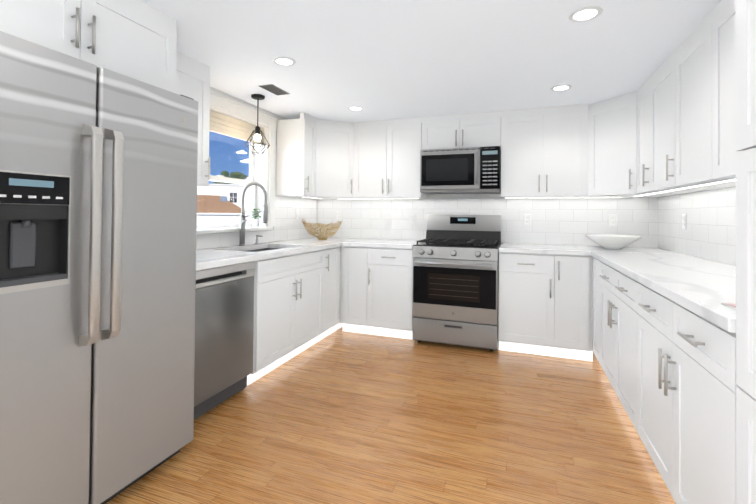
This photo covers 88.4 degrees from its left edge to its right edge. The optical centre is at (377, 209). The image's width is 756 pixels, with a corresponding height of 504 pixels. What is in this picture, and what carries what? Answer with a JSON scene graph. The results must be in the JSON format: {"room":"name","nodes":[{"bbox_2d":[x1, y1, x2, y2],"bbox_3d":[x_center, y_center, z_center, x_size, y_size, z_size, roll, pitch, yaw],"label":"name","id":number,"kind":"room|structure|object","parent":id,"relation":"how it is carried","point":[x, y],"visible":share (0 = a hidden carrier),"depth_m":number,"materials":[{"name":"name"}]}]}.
{"room":"kitchen","nodes":[
{"label":"kitchen","id":0,"kind":"room"},
{"bbox_2d":[210,87,308,198],"bbox_3d":[-1.891,0.101,1.818,0.200,2.190,6.200,0,-1,20],"label":"wall","id":1,"kind":"structure","parent":0,"point":[243,102],"depth_m":3.64,"materials":[{"name":"white paint"}]},
{"bbox_2d":[0,0,176,92],"bbox_3d":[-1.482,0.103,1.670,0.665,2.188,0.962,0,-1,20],"label":"upper cabinet","id":2,"kind":"object","parent":1,"relation":"attached to","point":[136,39],"visible":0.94,"depth_m":1.67,"materials":[{"name":"white paint"}]},
{"bbox_2d":[176,51,209,186],"bbox_3d":[-1.362,-0.573,2.445,0.355,0.816,0.520,0,-1,20],"label":"upper cabinet","id":3,"kind":"object","parent":1,"relation":"attached to","point":[192,78],"visible":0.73,"depth_m":2.57,"materials":[{"name":"white paint"}]},
{"bbox_2d":[196,90,277,233],"bbox_3d":[-1.309,-0.374,3.349,0.244,1.116,1.190,0,-1,20],"label":"window","id":4,"kind":"structure","parent":1,"relation":"in","point":[262,169],"depth_m":3.74,"materials":[{"name":"white paint"}]},
{"bbox_2d":[209,110,265,145],"bbox_3d":[-1.265,-0.717,3.338,0.034,0.170,0.952,0,-1,20],"label":"window shade","id":5,"kind":"object","parent":4,"relation":"attached to","point":[219,123],"visible":0.54,"depth_m":3.34,"materials":[{"name":"beige fabric"}]},
{"bbox_2d":[249,209,260,226],"bbox_3d":[-1.173,0.073,3.694,0.116,0.174,0.128,0,-1,20],"label":"plant pot","id":6,"kind":"object","parent":4,"relation":"on","point":[255,221],"visible":0.88,"depth_m":3.68,"materials":[{"name":"white ceramic"}]},
{"bbox_2d":[196,196,316,249],"bbox_3d":[-1.180,0.079,3.470,0.008,0.456,2.590,0,-1,20],"label":"backsplash","id":7,"kind":"structure","parent":1,"relation":"attached to","point":[288,226],"depth_m":3.99,"materials":[{"name":"tile"}]},
{"bbox_2d":[295,209,298,218],"bbox_3d":[-0.884,0.045,4.260,0.008,0.114,0.070,0,-1,20],"label":"electrical outlet","id":8,"kind":"object","parent":7,"relation":"attached to","point":[296,213],"visible":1,"depth_m":4.25,"materials":[{"name":"white plastic"}]},
{"bbox_2d":[276,112,315,196],"bbox_3d":[-0.814,-0.549,3.957,0.355,0.816,0.237,0,-1,20],"label":"upper cabinet","id":9,"kind":"object","parent":1,"relation":"attached to","point":[296,159],"visible":1,"depth_m":3.86,"materials":[{"name":"white paint"}]},
{"bbox_2d":[297,119,353,198],"bbox_3d":[-0.545,-0.542,4.309,0.620,0.816,0.613,0,-1,20],"label":"upper cabinet","id":10,"kind":"object","parent":1,"relation":"attached to","point":[334,157],"visible":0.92,"depth_m":4.11,"materials":[{"name":"white paint"}]},
{"bbox_2d":[105,326,675,503],"bbox_3d":[-0.155,1.234,1.223,4.280,0.060,6.700,0,-1,20],"label":"floor","id":11,"kind":"structure","parent":0,"point":[339,416],"depth_m":2.09,"materials":[{"name":"brown wood"}]},
{"bbox_2d":[0,31,197,503],"bbox_3d":[-1.388,0.317,1.624,0.831,1.762,0.915,0,-1,20],"label":"fridge","id":12,"kind":"object","parent":11,"relation":"on","point":[98,196],"visible":1,"depth_m":1.43,"materials":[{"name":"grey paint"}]},
{"bbox_2d":[194,261,255,419],"bbox_3d":[-1.222,0.773,2.439,0.619,0.872,0.602,0,-1,20],"label":"dishwasher","id":13,"kind":"object","parent":11,"relation":"on","point":[224,322],"visible":0.38,"depth_m":2.35,"materials":[{"name":"grey paint"}]},
{"bbox_2d":[259,246,340,345],"bbox_3d":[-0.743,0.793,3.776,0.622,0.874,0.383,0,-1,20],"label":"base cabinet","id":14,"kind":"object","parent":11,"relation":"on","point":[296,304],"depth_m":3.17,"materials":[{"name":"white paint"}]},
{"bbox_2d":[339,298,342,327],"bbox_3d":[-0.575,0.801,4.240,0.622,0.874,0.721,0,-1,20],"label":"base cabinet","id":15,"kind":"object","parent":11,"relation":"on","point":[340,324],"depth_m":3.91,"materials":[{"name":"white paint"}]},
{"bbox_2d":[196,237,351,270],"bbox_3d":[-0.871,0.329,3.367,0.660,0.040,2.583,0,-1,20],"label":"countertop","id":16,"kind":"structure","parent":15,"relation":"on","point":[207,258],"depth_m":2.95,"materials":[{"name":"stone"}]},
{"bbox_2d":[239,182,267,245],"bbox_3d":[-1.059,0.034,3.271,0.289,0.544,0.102,0,-1,20],"label":"faucet","id":17,"kind":"object","parent":16,"relation":"on","point":[243,221],"visible":1,"depth_m":3.31,"materials":[{"name":"silver metal"}]},
{"bbox_2d":[248,248,281,251],"bbox_3d":[-0.948,0.455,3.204,0.424,0.216,0.724,0,-1,20],"label":"sink basin","id":18,"kind":"object","parent":16,"relation":"in","point":[264,249],"depth_m":3.52,"materials":[{"name":"silver metal"}]},
{"bbox_2d":[302,220,342,239],"bbox_3d":[-0.612,0.211,4.276,0.443,0.225,0.346,0,-1,20],"label":"bowl","id":19,"kind":"object","parent":16,"relation":"on","point":[320,236],"visible":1,"depth_m":4.21,"materials":[{"name":"beige wicker"}]},
{"bbox_2d":[340,246,412,339],"bbox_3d":[0.067,0.804,4.040,0.756,0.874,0.660,0,-1,20],"label":"base cabinet","id":20,"kind":"object","parent":11,"relation":"on","point":[376,290],"visible":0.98,"depth_m":3.77,"materials":[{"name":"white paint"}]},
{"bbox_2d":[344,238,421,248],"bbox_3d":[0.101,0.346,4.047,0.703,0.040,0.641,0,-1,20],"label":"countertop","id":21,"kind":"structure","parent":20,"relation":"on","point":[356,242],"depth_m":3.84,"materials":[{"name":"stone"}]},
{"bbox_2d":[412,214,500,350],"bbox_3d":[0.770,0.643,3.740,0.756,1.200,0.712,0,-1,20],"label":"range","id":22,"kind":"object","parent":11,"relation":"on","point":[455,279],"visible":1,"depth_m":3.49,"materials":[{"name":"silver metal"}]},
{"bbox_2d":[498,252,593,360],"bbox_3d":[1.492,0.810,3.523,0.740,0.874,0.660,0,-1,20],"label":"base cabinet","id":23,"kind":"object","parent":11,"relation":"on","point":[545,304],"visible":1,"depth_m":3.25,"materials":[{"name":"white paint"}]},
{"bbox_2d":[593,258,596,357],"bbox_3d":[1.946,0.806,2.827,0.622,0.874,0.365,0,-1,20],"label":"base cabinet","id":24,"kind":"object","parent":11,"relation":"on","point":[594,259],"depth_m":3.05,"materials":[{"name":"white paint"}]},
{"bbox_2d":[499,243,583,255],"bbox_3d":[1.476,0.352,3.548,0.691,0.040,0.641,0,-1,20],"label":"countertop","id":25,"kind":"structure","parent":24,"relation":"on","point":[504,247],"depth_m":3.33,"materials":[{"name":"stone"}]},
{"bbox_2d":[584,246,735,332],"bbox_3d":[1.737,0.339,2.291,0.656,0.040,2.824,0,-1,20],"label":"countertop","id":26,"kind":"structure","parent":24,"relation":"on","point":[703,288],"depth_m":1.83,"materials":[{"name":"stone"}]},
{"bbox_2d":[585,234,641,248],"bbox_3d":[2.033,0.277,3.370,0.424,0.116,0.424,0,-1,20],"label":"bowl","id":27,"kind":"object","parent":26,"relation":"on","point":[610,241],"visible":1,"depth_m":3.27,"materials":[{"name":"white ceramic"}]},
{"bbox_2d":[721,303,735,309],"bbox_3d":[1.119,0.296,1.132,0.110,0.005,0.190,0,-1,16],"label":"leaflets","id":28,"kind":"object","parent":26,"relation":"on","point":[730,305],"visible":0.25,"depth_m":1.21,"materials":[{"name":"white paper"}]},
{"bbox_2d":[597,259,628,416],"bbox_3d":[1.746,0.797,2.275,0.622,0.874,1.050,0,-1,20],"label":"base cabinet","id":29,"kind":"object","parent":11,"relation":"on","point":[612,285],"depth_m":2.40,"materials":[{"name":"white paint"}]},
{"bbox_2d":[629,277,738,503],"bbox_3d":[1.437,0.784,1.424,0.622,0.874,1.001,0,-1,20],"label":"base cabinet","id":30,"kind":"object","parent":11,"relation":"on","point":[668,366],"depth_m":1.41,"materials":[{"name":"white paint"}]},
{"bbox_2d":[735,0,755,503],"bbox_3d":[1.147,0.115,0.673,0.660,2.189,0.621,0,-1,20],"label":"pantry","id":31,"kind":"object","parent":11,"relation":"on","point":[745,55],"visible":1,"depth_m":1.02,"materials":[{"name":"white paint"}]},
{"bbox_2d":[141,0,721,122],"bbox_3d":[-0.134,-1.036,1.252,4.280,0.100,6.700,0,-1,20],"label":"ceiling","id":32,"kind":"structure","parent":0,"point":[376,60],"depth_m":2.35,"materials":[{"name":"white paint"}]},
{"bbox_2d":[245,94,269,154],"bbox_3d":[-1.018,-0.721,3.291,0.178,0.492,0.204,0,-1,20],"label":"pendant light","id":33,"kind":"object","parent":32,"relation":"hanging from","point":[257,130],"visible":1,"depth_m":3.27,"materials":[{"name":"black metal"}]},
{"bbox_2d":[259,84,289,95],"bbox_3d":[-0.833,-0.966,3.132,0.131,0.004,0.256,0,-1,20],"label":"ceiling vent","id":34,"kind":"object","parent":32,"relation":"in","point":[274,89],"visible":1,"depth_m":3.11,"materials":[{"name":"black metal"}]},
{"bbox_2d":[272,57,295,65],"bbox_3d":[-0.613,-0.970,2.541,0.150,0.007,0.150,0,-1,20],"label":"recessed light","id":35,"kind":"object","parent":32,"relation":"in","point":[284,61],"visible":0.98,"depth_m":2.54,"materials":[{"name":"white paint"}]},
{"bbox_2d":[348,106,362,110],"bbox_3d":[-0.211,-0.953,3.651,0.150,0.007,0.150,0,-1,20],"label":"recessed light","id":36,"kind":"object","parent":32,"relation":"in","point":[355,108],"visible":1,"depth_m":3.65,"materials":[{"name":"white paint"}]},
{"bbox_2d":[551,84,571,90],"bbox_3d":[1.421,-0.946,3.016,0.150,0.007,0.150,0,-1,20],"label":"recessed light","id":37,"kind":"object","parent":32,"relation":"in","point":[564,87],"visible":0.98,"depth_m":3.00,"materials":[{"name":"white paint"}]},
{"bbox_2d":[568,6,602,21],"bbox_3d":[1.022,-0.963,1.916,0.150,0.007,0.150,0,-1,20],"label":"recessed light","id":38,"kind":"object","parent":32,"relation":"in","point":[587,13],"visible":1,"depth_m":1.91,"materials":[{"name":"white paint"}]},
{"bbox_2d":[359,194,644,247],"bbox_3d":[0.921,0.155,4.175,4.280,2.190,0.150,0,-1,20],"label":"wall","id":39,"kind":"structure","parent":0,"point":[437,196],"depth_m":4.11,"materials":[{"name":"white paint"}]},
{"bbox_2d":[353,117,427,198],"bbox_3d":[0.140,-0.537,4.217,0.751,0.816,0.318,0,-1,20],"label":"upper cabinet","id":40,"kind":"object","parent":39,"relation":"attached to","point":[386,163],"depth_m":4.06,"materials":[{"name":"white paint"}]},
{"bbox_2d":[421,111,500,149],"bbox_3d":[0.856,-0.770,3.961,0.766,0.343,0.318,0,-1,20],"label":"upper cabinet","id":41,"kind":"object","parent":39,"relation":"attached to","point":[481,129],"depth_m":3.80,"materials":[{"name":"white paint"}]},
{"bbox_2d":[420,146,500,193],"bbox_3d":[0.833,-0.383,3.900,0.756,0.422,0.436,0,-1,20],"label":"microwave","id":42,"kind":"object","parent":41,"relation":"attached to","point":[474,170],"visible":1,"depth_m":3.74,"materials":[{"name":"grey paint"}]},
{"bbox_2d":[317,197,657,247],"bbox_3d":[0.894,0.105,4.100,3.480,0.456,0.008,0,-1,20],"label":"backsplash","id":43,"kind":"structure","parent":39,"relation":"attached to","point":[564,221],"depth_m":3.91,"materials":[{"name":"tile"}]},
{"bbox_2d":[336,211,341,220],"bbox_3d":[-0.462,0.068,4.584,0.070,0.114,0.008,0,-1,20],"label":"electrical outlet","id":44,"kind":"object","parent":43,"relation":"attached to","point":[338,215],"visible":1,"depth_m":4.58,"materials":[{"name":"white plastic"}]},
{"bbox_2d":[336,197,418,198],"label":"under-cabinet light","id":45,"kind":"object","parent":43,"relation":"attached to","point":[413,197],"depth_m":4.12,"materials":[{"name":"white plastic"}]},
{"bbox_2d":[410,214,415,223],"bbox_3d":[0.384,0.097,4.276,0.070,0.114,0.008,0,-1,20],"label":"electrical outlet","id":46,"kind":"object","parent":43,"relation":"attached to","point":[412,218],"visible":1,"depth_m":4.27,"materials":[{"name":"white plastic"}]},
{"bbox_2d":[523,215,530,225],"bbox_3d":[1.487,0.102,3.876,0.070,0.114,0.008,0,-1,20],"label":"electrical outlet","id":47,"kind":"object","parent":43,"relation":"attached to","point":[526,220],"visible":1,"depth_m":3.88,"materials":[{"name":"white plastic"}]},
{"bbox_2d":[505,196,619,197],"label":"under-cabinet light","id":48,"kind":"object","parent":43,"relation":"attached to","point":[555,196],"depth_m":3.50,"materials":[{"name":"white plastic"}]},
{"bbox_2d":[608,215,616,226],"bbox_3d":[2.187,0.100,3.622,0.070,0.114,0.008,0,-1,20],"label":"electrical outlet","id":49,"kind":"object","parent":43,"relation":"attached to","point":[612,220],"visible":1,"depth_m":3.62,"materials":[{"name":"white plastic"}]},
{"bbox_2d":[501,104,587,197],"bbox_3d":[1.561,-0.531,3.702,0.735,0.816,0.318,0,-1,20],"label":"upper cabinet","id":50,"kind":"object","parent":39,"relation":"attached to","point":[544,151],"depth_m":3.55,"materials":[{"name":"white paint"}]},
{"bbox_3d":[1.544,0.116,0.571,0.150,2.190,6.200,0,-1,20],"label":"wall","id":51,"kind":"structure","parent":0,"visible":0},
{"bbox_2d":[588,91,684,196],"bbox_3d":[2.140,-0.530,3.330,0.613,0.816,0.620,0,-1,20],"label":"upper cabinet","id":52,"kind":"object","parent":51,"relation":"attached to","point":[611,146],"visible":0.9,"depth_m":3.23,"materials":[{"name":"white paint"}]},
{"bbox_2d":[636,84,691,193],"bbox_3d":[2.108,-0.537,2.809,0.316,0.816,0.401,0,-1,20],"label":"upper cabinet","id":53,"kind":"object","parent":51,"relation":"attached to","point":[640,99],"depth_m":2.97,"materials":[{"name":"white paint"}]},
{"bbox_2d":[644,58,721,191],"bbox_3d":[1.980,-0.543,2.456,0.316,0.816,0.589,0,-1,20],"label":"upper cabinet","id":54,"kind":"object","parent":51,"relation":"attached to","point":[656,86],"depth_m":2.62,"materials":[{"name":"white paint"}]},
{"bbox_2d":[658,187,735,265],"bbox_3d":[2.043,0.092,2.180,0.008,0.456,2.816,0,-1,20],"label":"backsplash","id":55,"kind":"structure","parent":51,"relation":"attached to","point":[709,232],"depth_m":2.66,"materials":[{"name":"tile"}]},
{"bbox_2d":[682,214,685,228],"bbox_3d":[2.308,0.087,2.933,0.008,0.114,0.070,0,-1,20],"label":"electrical outlet","id":56,"kind":"object","parent":55,"relation":"attached to","point":[683,221],"visible":1,"depth_m":2.93,"materials":[{"name":"white plastic"}]},
{"bbox_2d":[634,177,735,196],"bbox_3d":[1.817,-0.130,2.425,0.073,0.011,1.698,0,-1,20],"label":"under-cabinet light","id":57,"kind":"object","parent":55,"relation":"attached to","point":[708,183],"depth_m":2.14,"materials":[{"name":"white plastic"}]},
{"bbox_2d":[668,24,735,187],"bbox_3d":[1.821,-0.549,2.018,0.316,0.816,0.579,0,-1,20],"label":"upper cabinet","id":58,"kind":"object","parent":51,"relation":"attached to","point":[685,118],"depth_m":2.18,"materials":[{"name":"white paint"}]},
{"bbox_2d":[700,0,741,183],"bbox_3d":[1.661,-0.556,1.577,0.316,0.816,0.599,0,-1,20],"label":"upper cabinet","id":59,"kind":"object","parent":51,"relation":"attached to","point":[718,151],"depth_m":1.80,"materials":[{"name":"white paint"}]},
{"label":"outside","id":60,"kind":"structure","parent":0,"visible":0},
{"bbox_3d":[-34.786,4.719,43.580,89.500,0.200,130.000,0,-1,20],"label":"ground","id":61,"kind":"structure","parent":60,"visible":0},
{"bbox_2d":[197,195,240,223],"bbox_3d":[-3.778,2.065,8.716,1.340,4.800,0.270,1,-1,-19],"label":"house","id":62,"kind":"structure","parent":61,"relation":"on","point":[210,214],"depth_m":8.68,"materials":[{"name":"brown"}]},
{"bbox_2d":[197,184,249,222],"bbox_3d":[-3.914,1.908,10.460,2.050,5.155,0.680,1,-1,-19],"label":"house","id":63,"kind":"structure","parent":61,"relation":"on","point":[225,188],"depth_m":10.18,"materials":[{"name":"white"}]},
{"bbox_2d":[213,171,246,183],"bbox_3d":[-4.608,1.648,12.110,1.045,5.703,0.812,1,-1,-21],"label":"trees","id":64,"kind":"object","parent":61,"relation":"on","point":[236,175],"depth_m":11.88,"materials":[{"name":"green plant"}]},
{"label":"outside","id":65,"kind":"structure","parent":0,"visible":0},
{"bbox_2d":[236,150,248,162],"bbox_3d":[-19.341,-7.752,56.735,2.525,1.816,0.800,1,-1,-19],"label":"clouds","id":66,"kind":"structure","parent":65,"point":[245,160],"depth_m":56.41,"materials":[{"name":"white"}]}
]}

